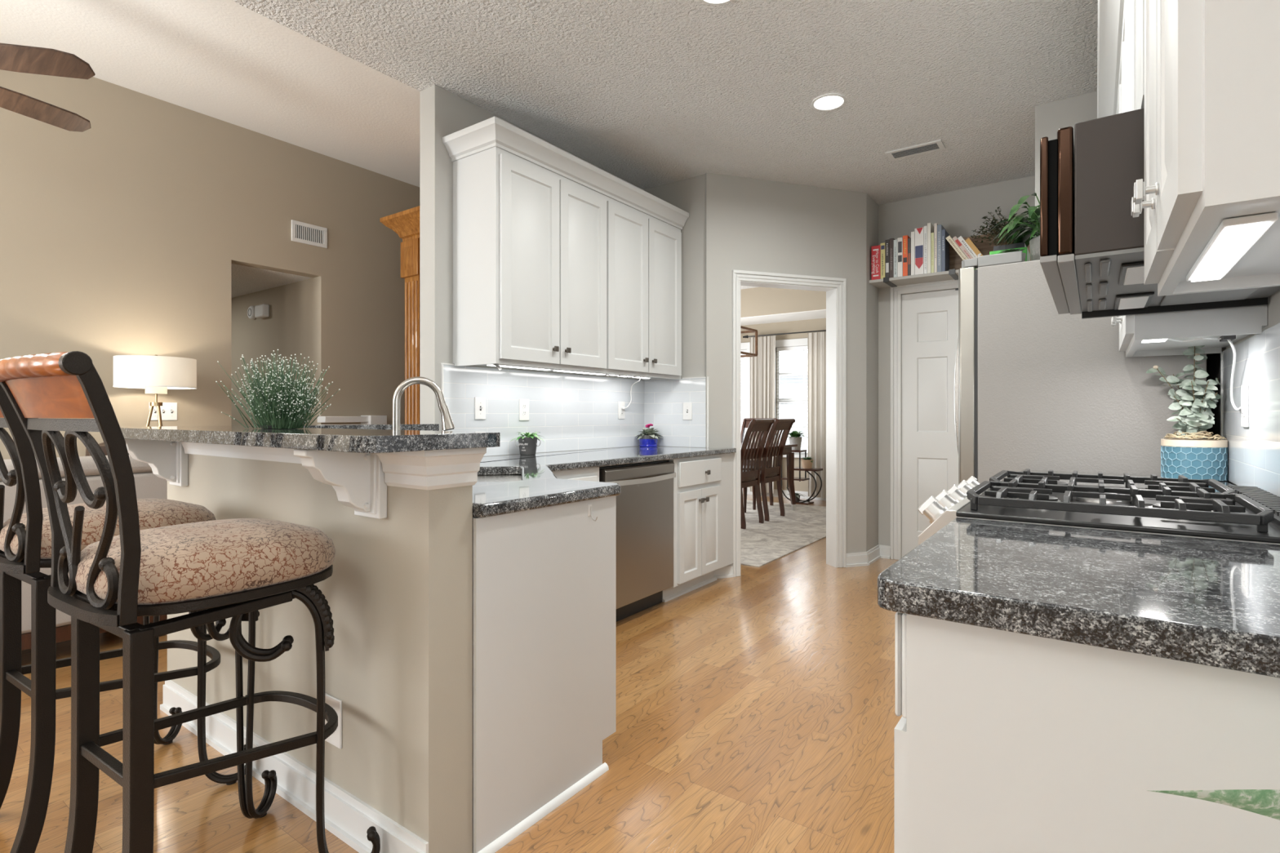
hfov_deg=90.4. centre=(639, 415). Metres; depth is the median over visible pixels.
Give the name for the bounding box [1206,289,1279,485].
wall
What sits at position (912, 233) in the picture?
book
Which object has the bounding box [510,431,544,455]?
planter
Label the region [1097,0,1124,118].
crown molding
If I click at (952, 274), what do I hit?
wall shelf
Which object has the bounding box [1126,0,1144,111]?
upper cabinet
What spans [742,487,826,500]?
baseboard
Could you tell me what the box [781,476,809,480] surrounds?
shelf
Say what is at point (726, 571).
baseboard
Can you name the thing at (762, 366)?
curtain
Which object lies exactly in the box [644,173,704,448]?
wall
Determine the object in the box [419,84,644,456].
wall
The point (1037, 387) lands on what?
refrigerator
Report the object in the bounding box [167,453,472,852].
wall
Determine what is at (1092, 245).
microwave
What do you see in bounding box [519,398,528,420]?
wall outlet
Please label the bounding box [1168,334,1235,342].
wire
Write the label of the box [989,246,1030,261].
box
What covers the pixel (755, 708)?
floor
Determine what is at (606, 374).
light
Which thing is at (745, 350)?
blind
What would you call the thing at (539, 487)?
countertop
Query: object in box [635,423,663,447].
planter
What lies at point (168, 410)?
light switch
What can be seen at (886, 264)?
print
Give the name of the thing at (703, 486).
base cabinet
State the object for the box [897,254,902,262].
print
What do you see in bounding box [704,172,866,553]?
wall
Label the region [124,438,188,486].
corbel bracket
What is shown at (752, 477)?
dining chair
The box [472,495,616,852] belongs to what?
base cabinet
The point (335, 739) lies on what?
wall outlet
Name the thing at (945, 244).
book
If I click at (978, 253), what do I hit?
book
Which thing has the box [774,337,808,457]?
window
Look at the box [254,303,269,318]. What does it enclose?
door chime
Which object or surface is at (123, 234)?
wall
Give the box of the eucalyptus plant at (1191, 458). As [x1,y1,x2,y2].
[1146,345,1227,481]
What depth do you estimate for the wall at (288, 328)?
5.52 m
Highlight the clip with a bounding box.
[493,364,502,370]
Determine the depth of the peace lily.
2.78 m
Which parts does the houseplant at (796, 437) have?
pot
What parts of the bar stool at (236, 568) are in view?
post, head panel, leg, rail, post, leg, seat, seat frame, leg, leg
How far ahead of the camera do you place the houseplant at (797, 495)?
8.29 m
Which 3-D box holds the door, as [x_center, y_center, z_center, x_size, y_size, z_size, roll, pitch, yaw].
[2.367,0.086,4.789,0.765,2.085,0.125,0,0,36]
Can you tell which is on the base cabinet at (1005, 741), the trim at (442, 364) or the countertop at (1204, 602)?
the countertop at (1204, 602)
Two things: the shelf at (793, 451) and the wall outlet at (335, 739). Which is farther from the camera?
the shelf at (793, 451)
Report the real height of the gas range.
0.972 m
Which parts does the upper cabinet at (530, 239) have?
door, knob, knob, door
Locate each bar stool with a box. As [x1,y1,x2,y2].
[0,351,380,852]
[0,384,245,852]
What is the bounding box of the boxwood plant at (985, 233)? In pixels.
[970,206,1017,245]
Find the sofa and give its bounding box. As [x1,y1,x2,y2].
[0,454,167,650]
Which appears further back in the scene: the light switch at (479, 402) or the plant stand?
the plant stand
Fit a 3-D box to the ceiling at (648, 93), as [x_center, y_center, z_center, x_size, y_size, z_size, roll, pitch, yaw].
[-0.316,-2.153,3.854,10.200,0.906,11.300,0,0,36]
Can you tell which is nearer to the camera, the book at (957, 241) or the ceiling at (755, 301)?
the book at (957, 241)
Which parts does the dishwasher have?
control panel, toe plate, handle, door panel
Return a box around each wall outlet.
[324,693,342,749]
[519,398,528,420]
[617,401,625,418]
[1241,383,1248,426]
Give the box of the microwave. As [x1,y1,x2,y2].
[1040,107,1279,319]
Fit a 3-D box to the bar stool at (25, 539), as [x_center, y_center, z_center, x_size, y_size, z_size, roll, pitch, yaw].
[-1.599,0.516,1.871,0.530,1.260,0.636,0,0,33]
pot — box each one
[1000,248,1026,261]
[1029,235,1040,260]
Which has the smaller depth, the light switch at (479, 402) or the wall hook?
the wall hook
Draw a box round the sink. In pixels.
[476,474,521,482]
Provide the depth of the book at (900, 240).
4.79 m
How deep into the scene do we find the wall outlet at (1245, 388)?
1.92 m
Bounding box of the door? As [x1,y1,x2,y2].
[902,288,958,556]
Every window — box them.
[740,342,750,435]
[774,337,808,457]
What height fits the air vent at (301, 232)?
0.160 m
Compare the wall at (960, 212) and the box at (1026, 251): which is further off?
the wall at (960, 212)
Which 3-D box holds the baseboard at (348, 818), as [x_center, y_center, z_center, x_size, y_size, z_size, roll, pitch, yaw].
[-1.185,1.083,1.996,1.650,0.115,0.024,0,0,36]
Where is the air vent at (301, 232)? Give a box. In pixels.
[291,219,327,248]
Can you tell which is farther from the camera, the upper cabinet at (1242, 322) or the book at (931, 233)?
the book at (931, 233)
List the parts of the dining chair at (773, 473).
leg, seat, seat rail, leg, rail, rail, leg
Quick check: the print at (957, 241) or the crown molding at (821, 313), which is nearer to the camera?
the print at (957, 241)
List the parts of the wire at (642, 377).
power cord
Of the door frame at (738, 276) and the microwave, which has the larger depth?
the door frame at (738, 276)
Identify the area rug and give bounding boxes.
[740,500,826,567]
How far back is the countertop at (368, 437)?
1.57 m
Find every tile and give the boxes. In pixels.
[443,364,644,456]
[644,377,706,448]
[1222,322,1279,497]
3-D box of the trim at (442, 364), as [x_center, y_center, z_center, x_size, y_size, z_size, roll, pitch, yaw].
[0.776,-0.023,3.120,3.140,0.498,1.822,0,0,36]
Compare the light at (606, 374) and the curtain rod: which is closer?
the light at (606, 374)
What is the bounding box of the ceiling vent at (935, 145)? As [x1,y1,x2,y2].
[884,139,945,160]
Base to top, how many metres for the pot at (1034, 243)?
0.134 m
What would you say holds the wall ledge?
attached to the wall at (123, 234)
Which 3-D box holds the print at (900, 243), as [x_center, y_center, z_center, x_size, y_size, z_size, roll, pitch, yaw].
[1.958,-1.270,4.787,0.027,0.083,0.001,0,0,36]
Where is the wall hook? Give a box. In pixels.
[587,504,597,520]
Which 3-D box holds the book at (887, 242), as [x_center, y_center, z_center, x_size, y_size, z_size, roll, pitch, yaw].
[1.941,-1.193,4.921,0.028,0.295,0.201,0,0,36]
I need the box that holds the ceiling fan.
[0,42,95,132]
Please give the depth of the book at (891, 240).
4.82 m
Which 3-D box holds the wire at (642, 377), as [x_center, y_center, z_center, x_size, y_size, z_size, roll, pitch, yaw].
[-0.117,-0.162,4.336,0.289,0.223,0.476,0,0,36]
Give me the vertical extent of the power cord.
0.220 m
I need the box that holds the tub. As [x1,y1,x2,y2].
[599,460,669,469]
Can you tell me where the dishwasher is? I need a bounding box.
[599,460,675,622]
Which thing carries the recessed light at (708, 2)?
in the ceiling at (648, 93)
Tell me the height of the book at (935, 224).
0.360 m
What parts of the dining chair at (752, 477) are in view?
seat, leg, seat rail, rail, rail, leg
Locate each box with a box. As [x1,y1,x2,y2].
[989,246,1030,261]
[993,242,1026,251]
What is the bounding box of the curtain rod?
[742,329,826,337]
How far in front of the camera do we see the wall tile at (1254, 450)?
1.82 m
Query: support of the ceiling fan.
hanging from the ceiling at (648, 93)
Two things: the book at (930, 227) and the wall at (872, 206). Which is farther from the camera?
the wall at (872, 206)
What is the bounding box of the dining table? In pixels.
[740,442,797,510]
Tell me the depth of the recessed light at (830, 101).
3.43 m
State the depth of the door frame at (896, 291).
5.03 m
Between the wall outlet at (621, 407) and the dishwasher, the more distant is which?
the wall outlet at (621, 407)
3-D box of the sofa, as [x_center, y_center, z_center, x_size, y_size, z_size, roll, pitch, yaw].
[-3.472,0.671,2.593,0.895,0.938,2.375,0,0,36]
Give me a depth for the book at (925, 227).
4.68 m
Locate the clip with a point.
(497, 366)
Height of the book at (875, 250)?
0.262 m
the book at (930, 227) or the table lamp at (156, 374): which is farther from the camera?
the book at (930, 227)
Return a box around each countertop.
[120,423,500,453]
[472,446,736,518]
[877,517,1279,678]
[1020,469,1234,492]
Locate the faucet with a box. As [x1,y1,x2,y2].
[391,376,455,431]
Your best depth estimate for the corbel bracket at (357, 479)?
1.59 m
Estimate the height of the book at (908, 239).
0.280 m
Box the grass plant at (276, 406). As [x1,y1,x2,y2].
[215,349,340,428]
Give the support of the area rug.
on the floor
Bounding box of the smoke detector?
[247,306,255,319]
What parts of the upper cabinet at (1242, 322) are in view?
knob, knob, door, door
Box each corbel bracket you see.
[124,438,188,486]
[293,448,386,519]
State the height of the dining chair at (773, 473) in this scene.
1.097 m
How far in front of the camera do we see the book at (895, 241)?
4.81 m
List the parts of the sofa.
rail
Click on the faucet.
(447, 424)
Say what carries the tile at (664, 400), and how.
attached to the wall at (687, 194)
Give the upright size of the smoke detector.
0.120 m
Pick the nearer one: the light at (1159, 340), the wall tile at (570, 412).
the light at (1159, 340)
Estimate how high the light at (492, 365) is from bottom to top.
0.014 m
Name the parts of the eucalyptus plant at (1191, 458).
pot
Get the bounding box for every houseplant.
[786,493,806,502]
[787,431,807,449]
[801,457,813,468]
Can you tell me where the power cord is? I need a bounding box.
[1226,339,1241,410]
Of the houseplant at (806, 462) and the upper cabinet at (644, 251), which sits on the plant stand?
the houseplant at (806, 462)
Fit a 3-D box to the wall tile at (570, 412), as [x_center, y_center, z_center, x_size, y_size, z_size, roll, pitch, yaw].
[-0.495,-0.020,4.035,0.010,0.490,1.815,0,0,36]
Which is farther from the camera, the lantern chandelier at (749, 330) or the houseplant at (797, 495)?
the houseplant at (797, 495)
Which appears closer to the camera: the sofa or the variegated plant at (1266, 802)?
the variegated plant at (1266, 802)
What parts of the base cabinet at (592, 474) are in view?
false drawer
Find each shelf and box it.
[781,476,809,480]
[791,449,806,452]
[869,267,977,290]
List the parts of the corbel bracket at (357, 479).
plate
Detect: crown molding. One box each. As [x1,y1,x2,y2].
[442,115,688,229]
[740,309,826,325]
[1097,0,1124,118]
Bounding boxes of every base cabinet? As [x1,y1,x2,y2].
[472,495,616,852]
[551,466,599,481]
[662,453,733,602]
[893,612,1279,852]
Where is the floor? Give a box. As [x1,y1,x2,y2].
[0,494,902,852]
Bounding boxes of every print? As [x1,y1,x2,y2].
[885,262,888,272]
[897,241,902,253]
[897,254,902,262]
[937,231,940,265]
[955,239,961,246]
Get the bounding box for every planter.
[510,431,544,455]
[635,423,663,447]
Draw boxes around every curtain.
[750,335,775,493]
[807,331,826,497]
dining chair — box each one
[740,417,776,510]
[740,418,774,528]
[742,418,795,521]
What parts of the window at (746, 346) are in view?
sash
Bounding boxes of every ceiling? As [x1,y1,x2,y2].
[0,0,1097,289]
[231,263,312,297]
[740,287,826,317]
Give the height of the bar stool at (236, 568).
1.260 m
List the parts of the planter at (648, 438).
pot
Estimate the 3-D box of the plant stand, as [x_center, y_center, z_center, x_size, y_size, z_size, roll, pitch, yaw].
[2.107,0.795,8.305,0.500,0.690,0.220,0,0,36]
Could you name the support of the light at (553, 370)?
attached to the upper cabinet at (530, 239)
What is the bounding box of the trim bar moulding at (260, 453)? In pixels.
[180,441,301,463]
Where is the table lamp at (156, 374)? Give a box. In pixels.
[112,354,196,426]
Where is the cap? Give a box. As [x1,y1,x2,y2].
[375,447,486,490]
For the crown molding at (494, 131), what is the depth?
3.44 m
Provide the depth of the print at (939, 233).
4.63 m
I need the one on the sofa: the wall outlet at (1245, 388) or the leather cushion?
the leather cushion
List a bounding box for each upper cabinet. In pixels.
[453,146,606,373]
[565,195,681,381]
[1111,0,1267,357]
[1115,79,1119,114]
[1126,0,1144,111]
[1131,0,1279,296]
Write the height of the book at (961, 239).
0.241 m
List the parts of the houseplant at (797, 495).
pot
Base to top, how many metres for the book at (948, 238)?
0.255 m
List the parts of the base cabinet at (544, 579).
shoe moulding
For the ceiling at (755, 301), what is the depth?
8.25 m
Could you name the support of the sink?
in the countertop at (539, 487)
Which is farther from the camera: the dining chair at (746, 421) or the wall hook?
the dining chair at (746, 421)
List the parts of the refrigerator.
handle, door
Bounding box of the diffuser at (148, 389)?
[145,386,167,394]
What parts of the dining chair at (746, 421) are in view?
leg, leg, rail, rail, leg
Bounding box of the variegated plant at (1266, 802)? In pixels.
[1151,789,1279,820]
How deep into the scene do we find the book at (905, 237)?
4.77 m
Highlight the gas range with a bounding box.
[917,468,1279,546]
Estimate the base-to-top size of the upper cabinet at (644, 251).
1.100 m
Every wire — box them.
[606,373,651,408]
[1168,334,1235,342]
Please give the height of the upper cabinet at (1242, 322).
1.133 m
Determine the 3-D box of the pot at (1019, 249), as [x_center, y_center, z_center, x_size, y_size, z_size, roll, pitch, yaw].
[1.649,-0.688,2.816,0.115,0.076,0.122,0,0,36]
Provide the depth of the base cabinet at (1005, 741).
0.77 m
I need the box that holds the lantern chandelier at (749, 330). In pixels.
[740,325,757,357]
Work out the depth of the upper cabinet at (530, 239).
3.33 m
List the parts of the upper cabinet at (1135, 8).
door, door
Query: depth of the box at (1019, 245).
2.93 m
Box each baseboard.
[160,680,428,852]
[714,564,733,578]
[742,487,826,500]
[846,544,890,567]
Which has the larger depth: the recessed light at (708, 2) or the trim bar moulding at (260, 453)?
the recessed light at (708, 2)
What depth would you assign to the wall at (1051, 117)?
3.43 m
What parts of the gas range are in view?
knob, knob, knob, control panel, knob, knob, burner, vent trim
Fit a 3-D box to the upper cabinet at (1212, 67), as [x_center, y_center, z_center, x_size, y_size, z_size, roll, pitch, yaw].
[0.895,-0.793,0.880,0.337,1.133,0.638,0,0,36]
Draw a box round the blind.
[740,349,746,435]
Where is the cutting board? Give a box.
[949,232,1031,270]
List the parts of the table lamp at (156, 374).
leg, lamp shade, stem, leg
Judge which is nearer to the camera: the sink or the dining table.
the sink
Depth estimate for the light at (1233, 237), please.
0.87 m
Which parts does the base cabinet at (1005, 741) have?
door, drawer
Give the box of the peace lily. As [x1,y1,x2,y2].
[982,192,1040,260]
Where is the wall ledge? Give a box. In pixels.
[317,415,386,423]
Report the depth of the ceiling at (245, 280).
5.19 m
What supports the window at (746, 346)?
in the wall at (819, 324)
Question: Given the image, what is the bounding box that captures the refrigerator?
[954,250,1206,484]
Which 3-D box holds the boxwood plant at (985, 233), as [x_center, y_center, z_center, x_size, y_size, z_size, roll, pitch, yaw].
[2.529,-1.261,4.501,0.350,0.431,0.164,0,0,36]
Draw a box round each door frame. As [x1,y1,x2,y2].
[732,269,846,577]
[890,280,958,559]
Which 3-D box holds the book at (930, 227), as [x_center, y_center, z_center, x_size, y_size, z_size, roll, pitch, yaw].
[2.187,-1.230,4.758,0.022,0.370,0.220,0,0,36]
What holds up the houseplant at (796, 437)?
on the plant stand
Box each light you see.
[485,364,552,370]
[551,368,606,374]
[605,373,640,377]
[700,0,732,4]
[811,93,846,111]
[1141,338,1168,342]
[1186,212,1278,281]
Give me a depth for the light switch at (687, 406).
4.53 m
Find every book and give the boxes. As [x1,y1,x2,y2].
[871,244,880,279]
[880,242,885,279]
[885,239,889,277]
[889,238,895,277]
[893,239,897,277]
[897,237,902,276]
[902,235,910,275]
[907,238,911,275]
[911,231,914,275]
[914,226,924,275]
[924,225,927,273]
[927,222,933,273]
[930,232,933,272]
[933,222,937,272]
[937,224,946,271]
[942,229,949,271]
[946,235,968,260]
[952,235,973,258]
[957,235,977,257]
[964,237,982,256]
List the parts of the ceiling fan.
blade, blade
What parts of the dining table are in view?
leg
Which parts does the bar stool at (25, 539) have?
leg, rail, post, seat frame, leg, seat, leg, leg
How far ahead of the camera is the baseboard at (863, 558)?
4.85 m
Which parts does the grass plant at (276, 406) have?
pot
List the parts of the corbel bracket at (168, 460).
plate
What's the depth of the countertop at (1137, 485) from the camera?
2.22 m
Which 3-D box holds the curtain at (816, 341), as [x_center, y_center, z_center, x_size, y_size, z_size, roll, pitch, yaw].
[2.475,-0.010,8.388,0.540,2.200,0.048,0,0,36]
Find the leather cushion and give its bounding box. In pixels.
[85,442,128,456]
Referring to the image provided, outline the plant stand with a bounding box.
[781,449,822,504]
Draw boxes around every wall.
[0,69,419,459]
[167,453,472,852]
[231,277,313,425]
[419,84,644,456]
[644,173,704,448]
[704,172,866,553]
[740,318,826,491]
[866,193,878,551]
[878,175,1035,557]
[1035,91,1097,235]
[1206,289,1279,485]
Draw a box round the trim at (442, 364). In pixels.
[440,352,1222,448]
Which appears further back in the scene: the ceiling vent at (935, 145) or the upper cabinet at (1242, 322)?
the ceiling vent at (935, 145)
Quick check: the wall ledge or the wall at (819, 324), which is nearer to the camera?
the wall ledge
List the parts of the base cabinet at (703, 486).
door, shoe moulding, drawer, knob, door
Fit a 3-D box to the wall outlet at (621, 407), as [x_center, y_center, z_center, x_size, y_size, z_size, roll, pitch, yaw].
[-0.122,-0.038,4.522,0.030,0.125,0.075,0,0,36]
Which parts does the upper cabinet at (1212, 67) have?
knob, knob, door, door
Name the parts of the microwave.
door glass, door frame, lamp frame, lamp frame, underside plate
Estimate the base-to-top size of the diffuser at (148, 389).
0.055 m
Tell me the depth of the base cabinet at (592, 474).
3.15 m
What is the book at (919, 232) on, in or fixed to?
on the wall shelf at (952, 274)
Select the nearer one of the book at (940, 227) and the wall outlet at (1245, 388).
the wall outlet at (1245, 388)
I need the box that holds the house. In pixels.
[740,352,808,452]
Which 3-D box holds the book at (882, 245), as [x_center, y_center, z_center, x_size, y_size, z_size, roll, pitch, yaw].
[1.908,-1.183,4.933,0.034,0.275,0.181,0,0,36]
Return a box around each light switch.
[149,402,177,420]
[474,396,485,419]
[683,402,692,419]
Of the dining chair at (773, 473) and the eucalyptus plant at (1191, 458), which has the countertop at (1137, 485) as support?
the eucalyptus plant at (1191, 458)
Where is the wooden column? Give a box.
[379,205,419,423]
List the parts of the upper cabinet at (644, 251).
door, knob, door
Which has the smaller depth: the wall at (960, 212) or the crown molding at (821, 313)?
the wall at (960, 212)

